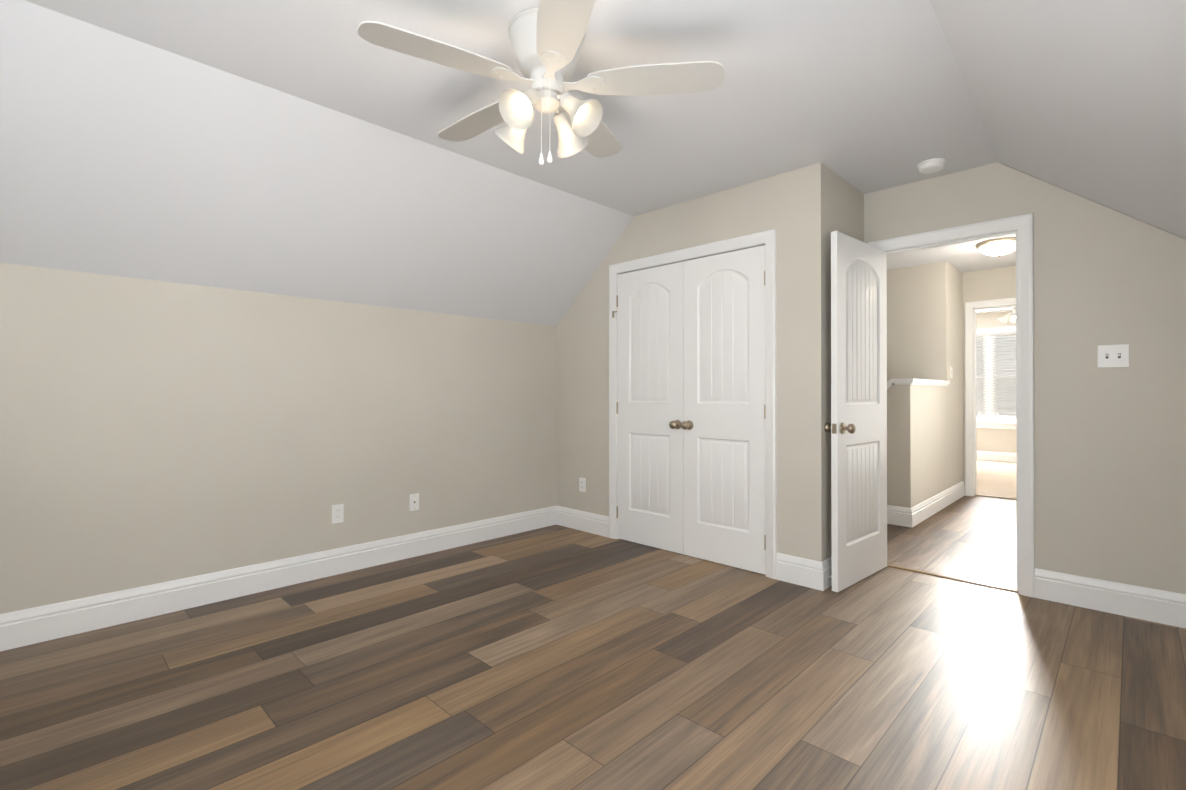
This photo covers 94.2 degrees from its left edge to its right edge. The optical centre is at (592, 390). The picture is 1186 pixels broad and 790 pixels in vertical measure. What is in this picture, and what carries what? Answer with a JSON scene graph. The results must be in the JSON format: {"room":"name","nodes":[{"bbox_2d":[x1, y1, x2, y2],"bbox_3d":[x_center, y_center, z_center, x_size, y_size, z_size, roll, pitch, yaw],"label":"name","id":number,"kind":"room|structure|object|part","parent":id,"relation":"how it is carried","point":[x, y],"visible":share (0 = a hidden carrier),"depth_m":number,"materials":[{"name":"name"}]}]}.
{"room":"empty bedroom","nodes":[
{"label":"empty bedroom","id":0,"kind":"room"},
{"bbox_2d":[0,263,556,613],"bbox_3d":[-1.835,0.192,3.250,0.110,1.890,4.460,0,0,44],"label":"wall","id":1,"kind":"structure","parent":0,"point":[153,432],"depth_m":3.03,"materials":[{"name":"paint"}]},
{"bbox_2d":[0,505,608,650],"bbox_3d":[-1.609,1.057,2.949,0.628,0.158,4.350,0,0,44],"label":"baseboard","id":2,"kind":"structure","parent":1,"relation":"attached to","point":[26,627],"depth_m":3.08,"materials":[{"name":"white wood"}]},
{"bbox_2d":[332,504,343,523],"bbox_3d":[-1.583,0.766,3.421,0.008,0.114,0.070,0,0,44],"label":"outlet","id":3,"kind":"object","parent":1,"relation":"attached to","point":[338,513],"visible":1,"depth_m":3.42,"materials":[{"name":"white plastic"}]},
{"bbox_2d":[409,493,418,510],"bbox_3d":[-1.224,0.768,3.783,0.015,0.114,0.070,0,0,44],"label":"outlet","id":4,"kind":"object","parent":1,"relation":"attached to","point":[413,502],"visible":1,"depth_m":3.78,"materials":[{"name":"white plastic"}]},
{"bbox_2d":[0,0,633,326],"bbox_3d":[-1.507,-0.967,2.935,0.938,0.826,4.460,0,0,44],"label":"ceiling","id":5,"kind":"structure","parent":0,"point":[122,155],"depth_m":2.67,"materials":[{"name":"paint"}]},
{"bbox_2d":[25,0,1015,313],"bbox_3d":[2.664,-1.348,4.382,4.970,0.100,12.360,0,0,44],"label":"ceiling","id":6,"kind":"structure","parent":0,"point":[866,96],"depth_m":2.33,"materials":[{"name":"paint"}]},
{"bbox_2d":[358,0,724,164],"bbox_3d":[-0.206,-1.052,2.044,1.192,0.514,1.230,0,0,44],"label":"fan","id":7,"kind":"object","parent":6,"relation":"hanging from","point":[546,37],"visible":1,"depth_m":1.94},
{"bbox_2d":[917,158,946,173],"bbox_3d":[1.946,-1.281,3.168,0.144,0.044,0.144,0,0,44],"label":"smoke detector","id":8,"kind":"object","parent":6,"relation":"attached to","point":[934,165],"visible":1,"depth_m":3.13,"materials":[{"name":"white plastic"}]},
{"bbox_2d":[976,237,1015,256],"bbox_3d":[3.554,-1.232,4.826,0.336,0.128,0.336,0,0,44],"label":"hall light","id":9,"kind":"object","parent":6,"relation":"attached to","point":[998,247],"visible":0.83,"depth_m":4.74,"materials":[{"name":"white glass"}]},
{"bbox_3d":[5.634,-1.168,7.310,0.280,0.232,0.280,0,0,44],"label":"ceiling fan","id":10,"kind":"object","parent":6,"relation":"hanging from","visible":0},
{"bbox_2d":[978,307,1015,312],"bbox_3d":[5.661,-1.089,7.346,1.230,0.027,1.189,0,0,44],"label":"blades","id":11,"kind":"object","parent":10,"relation":"attached to","point":[999,310],"visible":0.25,"depth_m":7.45,"materials":[{"name":"white"}]},
{"bbox_3d":[5.634,-1.017,7.309,0.233,0.069,0.233,0,0,44],"label":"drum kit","id":12,"kind":"object","parent":10,"relation":"attached to","visible":0},
{"bbox_2d":[998,312,1015,324],"bbox_3d":[5.634,-0.951,7.309,0.364,0.150,0.364,0,0,4],"label":"shade","id":13,"kind":"object","parent":12,"relation":"attached to","point":[1005,319],"visible":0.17,"depth_m":7.38,"materials":[{"name":"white glass"}]},
{"bbox_2d":[0,496,1185,789],"bbox_3d":[2.608,1.202,4.348,5.700,0.120,12.850,0,0,44],"label":"floor","id":14,"kind":"structure","parent":0,"point":[554,658],"depth_m":2.14,"materials":[{"name":"brown wood"}]},
{"bbox_2d":[887,564,1017,592],"bbox_3d":[2.147,1.134,3.356,0.710,0.007,0.042,0,0,44],"label":"threshold","id":15,"kind":"object","parent":14,"relation":"on","point":[957,579],"visible":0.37,"depth_m":3.31,"materials":[{"name":"brown wood"}]},
{"bbox_2d":[975,459,1016,499],"bbox_3d":[5.761,1.149,7.143,4.200,0.012,3.845,0,0,44],"label":"carpet floor","id":16,"kind":"structure","parent":14,"relation":"on","point":[996,479],"depth_m":7.06,"materials":[{"name":"beige carpet"}]},
{"bbox_2d":[556,162,828,561],"bbox_3d":[0.533,-0.079,3.978,2.260,2.440,0.110,0,0,44],"label":"wall","id":17,"kind":"structure","parent":0,"point":[791,207],"depth_m":3.33,"materials":[{"name":"paint"}]},
{"bbox_2d":[579,477,585,491],"bbox_3d":[-0.087,0.771,4.498,0.070,0.114,0.008,0,0,44],"label":"electrical outlet","id":18,"kind":"object","parent":17,"relation":"attached to","point":[582,484],"visible":1,"depth_m":4.49,"materials":[{"name":"white plastic"}]},
{"bbox_2d":[616,295,617,517],"bbox_3d":[0.186,0.126,4.236,0.012,1.709,0.012,0,0,44],"label":"left closet door hinge","id":19,"kind":"object","parent":17,"relation":"attached to","point":[616,406],"visible":1,"depth_m":4.23,"materials":[{"name":"silver metal"}]},
{"bbox_2d":[618,262,683,553],"bbox_3d":[0.394,0.122,4.013,0.606,2.025,0.107,0,0,44],"label":"closet door","id":20,"kind":"structure","parent":17,"relation":"in","point":[650,412],"depth_m":4.01,"materials":[{"name":"white wood"}]},
{"bbox_3d":[0.564,0.239,3.821,0.066,0.066,0.072,0,0,44],"label":"knob","id":21,"kind":"part","parent":20,"relation":"part of","materials":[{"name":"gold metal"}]},
{"bbox_2d":[609,229,776,578],"bbox_3d":[0.662,0.111,3.851,1.258,2.059,0.112,0,0,44],"label":"door frame","id":22,"kind":"structure","parent":17,"relation":"attached to","point":[747,247],"depth_m":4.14,"materials":[{"name":"white wood"}]},
{"bbox_2d":[681,245,765,574],"bbox_3d":[0.830,0.120,3.587,0.606,2.025,0.107,0,0,44],"label":"closet door","id":23,"kind":"structure","parent":17,"relation":"in","point":[723,425],"depth_m":3.58,"materials":[{"name":"white wood"}]},
{"bbox_3d":[0.635,0.238,3.752,0.066,0.066,0.072,0,0,44],"label":"knob","id":24,"kind":"part","parent":23,"relation":"part of","materials":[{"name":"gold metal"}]},
{"bbox_2d":[764,271,765,549],"bbox_3d":[1.057,0.122,3.383,0.012,1.709,0.012,0,0,44],"label":"right closet door hinge","id":25,"kind":"object","parent":17,"relation":"attached to","point":[764,418],"visible":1,"depth_m":3.38,"materials":[{"name":"silver metal"}]},
{"bbox_2d":[828,168,863,557],"bbox_3d":[1.589,-0.082,3.519,0.110,2.440,0.710,0,0,44],"label":"wall","id":26,"kind":"structure","parent":0,"point":[846,207],"depth_m":3.34,"materials":[{"name":"paint"}]},
{"bbox_2d":[776,553,831,590],"bbox_3d":[1.460,1.059,3.475,0.296,0.158,0.726,0,0,44],"label":"baseboard","id":27,"kind":"structure","parent":26,"relation":"attached to","point":[813,574],"depth_m":3.20,"materials":[{"name":"white wood"}]},
{"bbox_2d":[887,385,914,507],"bbox_3d":[2.089,0.660,5.250,1.700,1.406,0.110,0,0,44],"label":"wall","id":28,"kind":"structure","parent":0,"point":[900,398],"depth_m":4.68,"materials":[{"name":"paint"}]},
{"bbox_2d":[887,505,907,526],"bbox_3d":[2.038,1.067,5.210,1.680,0.158,0.016,0,0,44],"label":"baseboard","id":29,"kind":"structure","parent":28,"relation":"attached to","point":[896,515],"depth_m":4.67,"materials":[{"name":"white wood"}]},
{"bbox_2d":[887,378,919,388],"bbox_3d":[2.099,0.634,5.241,1.728,1.458,0.166,0,0,44],"label":"trim","id":30,"kind":"structure","parent":28,"relation":"on","point":[906,381],"depth_m":4.66,"materials":[{"name":"white wood"}]},
{"bbox_2d":[887,261,950,488],"bbox_3d":[2.795,-0.018,6.326,2.190,2.540,0.110,0,0,44],"label":"wall","id":31,"kind":"structure","parent":0,"point":[924,321],"depth_m":5.68,"materials":[{"name":"paint"}]},
{"bbox_2d":[915,265,962,505],"bbox_3d":[3.360,-0.073,5.416,0.110,2.440,1.880,0,0,44],"label":"wall","id":32,"kind":"structure","parent":0,"point":[916,444],"depth_m":5.38,"materials":[{"name":"paint"}]},
{"bbox_2d":[920,379,949,385],"bbox_3d":[3.113,-0.070,5.163,0.166,0.052,1.108,0,0,44],"label":"trim","id":33,"kind":"structure","parent":32,"relation":"on","point":[922,381],"depth_m":5.10,"materials":[{"name":"white wood"}]},
{"bbox_2d":[908,481,964,526],"bbox_3d":[3.358,1.068,5.318,0.016,0.158,2.016,0,0,44],"label":"baseboard","id":34,"kind":"structure","parent":32,"relation":"attached to","point":[914,515],"depth_m":5.11,"materials":[{"name":"white wood"}]},
{"bbox_2d":[950,367,952,377],"bbox_3d":[3.686,-0.181,5.658,0.018,0.114,0.070,0,0,44],"label":"light switch","id":35,"kind":"object","parent":32,"relation":"attached to","point":[951,372],"visible":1,"depth_m":5.65,"materials":[{"name":"white plastic"}]},
{"bbox_2d":[962,266,1015,484],"bbox_3d":[4.460,-0.071,5.733,1.240,2.440,0.110,0,0,44],"label":"wall","id":36,"kind":"structure","parent":0,"point":[991,284],"depth_m":5.92,"materials":[{"name":"paint"}]},
{"bbox_2d":[965,297,1015,495],"bbox_3d":[4.429,0.093,5.747,0.909,2.112,0.133,0,0,44],"label":"door frame","id":37,"kind":"structure","parent":36,"relation":"attached to","point":[969,306],"depth_m":6.00,"materials":[{"name":"white wood"}]},
{"bbox_2d":[976,311,1015,452],"bbox_3d":[7.144,-0.058,8.563,4.420,2.440,0.110,0,0,44],"label":"wall","id":38,"kind":"structure","parent":0,"point":[995,440],"depth_m":9.03,"materials":[{"name":"paint"}]},
{"bbox_2d":[976,451,1015,461],"bbox_3d":[7.100,1.083,8.512,4.200,0.158,0.016,0,0,44],"label":"baseboard","id":39,"kind":"structure","parent":38,"relation":"attached to","point":[996,456],"depth_m":8.99,"materials":[{"name":"white wood"}]},
{"bbox_2d":[976,326,1015,428],"bbox_3d":[6.542,-0.201,9.107,2.020,1.652,0.135,0,0,44],"label":"window","id":40,"kind":"structure","parent":38,"relation":"in","point":[1003,425],"depth_m":9.08,"materials":[{"name":"white"}]},
{"bbox_2d":[976,331,1015,422],"bbox_3d":[6.547,-0.215,9.112,1.790,1.471,0.056,0,0,44],"label":"window blinds","id":41,"kind":"object","parent":40,"relation":"attached to","point":[1004,400],"visible":0.15,"depth_m":9.01,"materials":[{"name":"grey plastic"}]},
{"bbox_3d":[6.519,-0.253,9.083,1.964,1.548,0.022,0,0,44],"label":"casing","id":42,"kind":"part","parent":40,"relation":"part of","materials":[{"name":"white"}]},
{"bbox_2d":[864,163,1185,593],"bbox_3d":[2.432,-0.084,3.114,1.662,2.440,0.110,0,0,44],"label":"wall","id":43,"kind":"structure","parent":0,"point":[1109,473],"depth_m":2.86,"materials":[{"name":"paint"}]},
{"bbox_2d":[868,213,1034,597],"bbox_3d":[2.155,0.082,3.369,0.854,2.112,0.133,0,0,44],"label":"door frame","id":44,"kind":"structure","parent":43,"relation":"attached to","point":[1023,223],"depth_m":3.06,"materials":[{"name":"white wood"}]},
{"bbox_2d":[824,231,886,591],"bbox_3d":[1.620,0.119,3.334,0.704,2.025,0.179,0,0,-42],"label":"entry door","id":45,"kind":"structure","parent":44,"relation":"attached to","point":[859,402],"depth_m":3.27,"materials":[{"name":"white wood"}]},
{"bbox_2d":[832,424,836,433],"bbox_3d":[1.357,0.215,3.100,0.002,0.056,0.025,0,0,-42],"label":"latch plate","id":46,"kind":"object","parent":45,"relation":"attached to","point":[834,428],"depth_m":3.10,"materials":[{"name":"beige metal"}]},
{"bbox_3d":[1.402,0.216,3.140,0.066,0.066,0.179,0,0,-42],"label":"knob","id":47,"kind":"part","parent":45,"relation":"part of","materials":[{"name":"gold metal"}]},
{"bbox_2d":[1098,344,1128,367],"bbox_3d":[2.651,-0.175,2.811,0.116,0.114,0.018,0,0,44],"label":"light switch","id":48,"kind":"object","parent":43,"relation":"attached to","point":[1113,355],"visible":1,"depth_m":2.81,"materials":[{"name":"white plastic"}]},
{"bbox_2d":[929,0,1185,238],"bbox_3d":[1.095,-0.878,0.887,1.421,1.028,5.170,0,0,44],"label":"ceiling","id":49,"kind":"structure","parent":0,"point":[1086,99],"depth_m":1.91,"materials":[{"name":"paint"}]},
{"bbox_3d":[1.296,0.180,0.684,0.110,1.890,5.170,0,0,44],"label":"wall","id":50,"kind":"structure","parent":0,"visible":0},
{"bbox_2d":[1034,568,1185,627],"bbox_3d":[2.695,1.056,2.763,0.758,0.158,0.016,0,0,44],"label":"baseboard","id":51,"kind":"structure","parent":50,"relation":"attached to","point":[1151,604],"depth_m":2.79,"materials":[{"name":"white wood"}]}
]}

